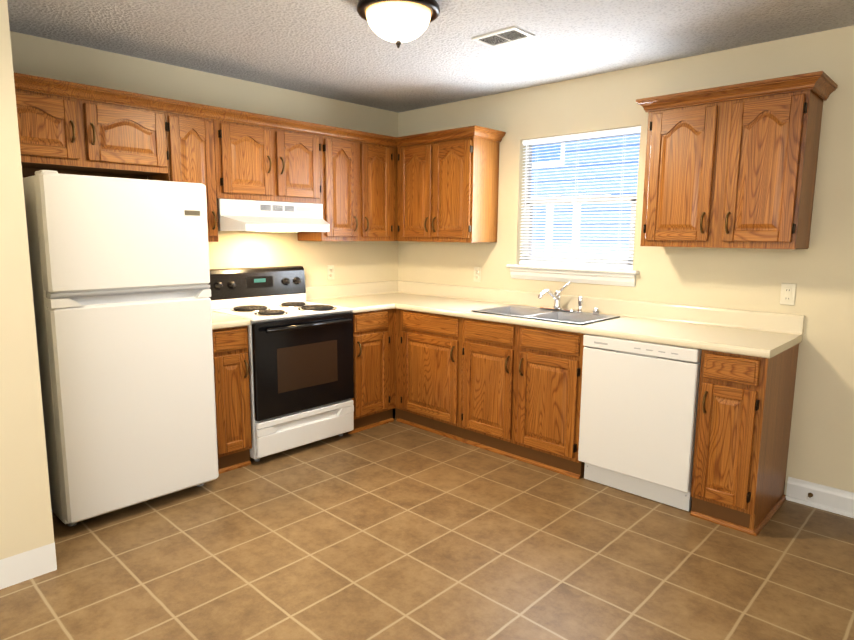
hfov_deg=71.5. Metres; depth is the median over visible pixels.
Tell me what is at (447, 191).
upper cabinet
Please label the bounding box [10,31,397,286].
wall
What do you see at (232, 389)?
base cabinet
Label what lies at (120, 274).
refrigerator
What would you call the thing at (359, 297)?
countertop
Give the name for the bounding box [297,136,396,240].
upper cabinet
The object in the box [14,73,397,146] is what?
crown molding
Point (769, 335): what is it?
countertop
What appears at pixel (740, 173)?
upper cabinet
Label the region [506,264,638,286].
window sill
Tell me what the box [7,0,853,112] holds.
ceiling
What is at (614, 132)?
window blind
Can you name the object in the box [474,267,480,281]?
electrical outlet
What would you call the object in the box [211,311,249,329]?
countertop
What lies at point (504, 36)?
ceiling vent
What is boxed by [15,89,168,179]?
upper cabinet
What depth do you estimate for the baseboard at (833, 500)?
3.14 m
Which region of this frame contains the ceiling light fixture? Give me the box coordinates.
[357,0,439,47]
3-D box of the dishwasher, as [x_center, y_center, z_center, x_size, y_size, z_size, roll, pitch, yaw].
[1.310,0.516,3.402,0.624,0.872,0.612,8,11,43]
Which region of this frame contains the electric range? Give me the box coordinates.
[208,266,353,461]
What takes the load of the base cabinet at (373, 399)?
on the floor
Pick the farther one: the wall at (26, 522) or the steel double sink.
the steel double sink
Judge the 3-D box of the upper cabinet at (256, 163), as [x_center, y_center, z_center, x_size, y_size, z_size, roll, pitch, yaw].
[-1.106,-1.030,3.965,0.356,0.470,0.778,8,11,43]
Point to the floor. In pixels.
(395, 530)
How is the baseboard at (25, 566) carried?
attached to the wall at (26, 522)
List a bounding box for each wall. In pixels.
[0,0,53,559]
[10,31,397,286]
[398,25,853,494]
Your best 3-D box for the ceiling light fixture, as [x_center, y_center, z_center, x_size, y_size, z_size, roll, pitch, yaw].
[-0.127,-1.314,2.646,0.370,0.194,0.370,8,11,43]
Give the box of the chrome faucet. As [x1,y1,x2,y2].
[538,282,598,314]
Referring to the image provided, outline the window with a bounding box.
[522,133,640,269]
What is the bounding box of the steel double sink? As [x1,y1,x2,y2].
[471,305,619,324]
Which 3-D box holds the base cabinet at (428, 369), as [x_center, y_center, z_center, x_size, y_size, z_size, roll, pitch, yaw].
[-0.030,0.320,4.658,1.254,0.876,0.651,8,11,43]
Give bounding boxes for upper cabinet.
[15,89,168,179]
[148,112,217,241]
[213,119,320,203]
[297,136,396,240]
[397,125,505,242]
[636,71,837,248]
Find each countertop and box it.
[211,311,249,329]
[306,284,398,312]
[353,280,804,358]
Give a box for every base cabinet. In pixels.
[212,326,251,473]
[346,309,394,433]
[395,309,463,441]
[461,318,585,478]
[690,343,798,535]
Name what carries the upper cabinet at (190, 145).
attached to the wall at (352, 262)
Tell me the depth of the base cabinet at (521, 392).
3.68 m
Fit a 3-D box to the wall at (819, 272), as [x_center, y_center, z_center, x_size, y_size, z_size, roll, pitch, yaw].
[2.040,-0.233,3.150,6.480,2.440,0.140,8,11,43]
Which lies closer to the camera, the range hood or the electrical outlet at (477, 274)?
the range hood
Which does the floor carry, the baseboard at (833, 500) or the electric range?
the electric range
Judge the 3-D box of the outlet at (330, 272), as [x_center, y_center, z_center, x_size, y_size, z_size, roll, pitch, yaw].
[-0.761,-0.377,4.692,0.008,0.115,0.070,8,11,43]
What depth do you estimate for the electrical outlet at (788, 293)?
3.17 m
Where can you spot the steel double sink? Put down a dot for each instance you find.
(538, 313)
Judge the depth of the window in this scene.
4.04 m
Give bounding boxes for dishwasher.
[578,334,701,511]
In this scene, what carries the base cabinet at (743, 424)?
on the floor
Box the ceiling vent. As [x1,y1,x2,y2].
[472,26,534,47]
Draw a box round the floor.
[0,408,853,639]
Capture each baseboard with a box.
[0,542,56,589]
[785,476,853,517]
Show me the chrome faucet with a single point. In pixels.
(556, 296)
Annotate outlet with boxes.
[327,265,333,279]
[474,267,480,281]
[780,283,795,304]
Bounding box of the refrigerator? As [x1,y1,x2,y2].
[23,170,218,526]
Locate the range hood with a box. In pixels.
[217,199,329,231]
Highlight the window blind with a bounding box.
[519,126,640,268]

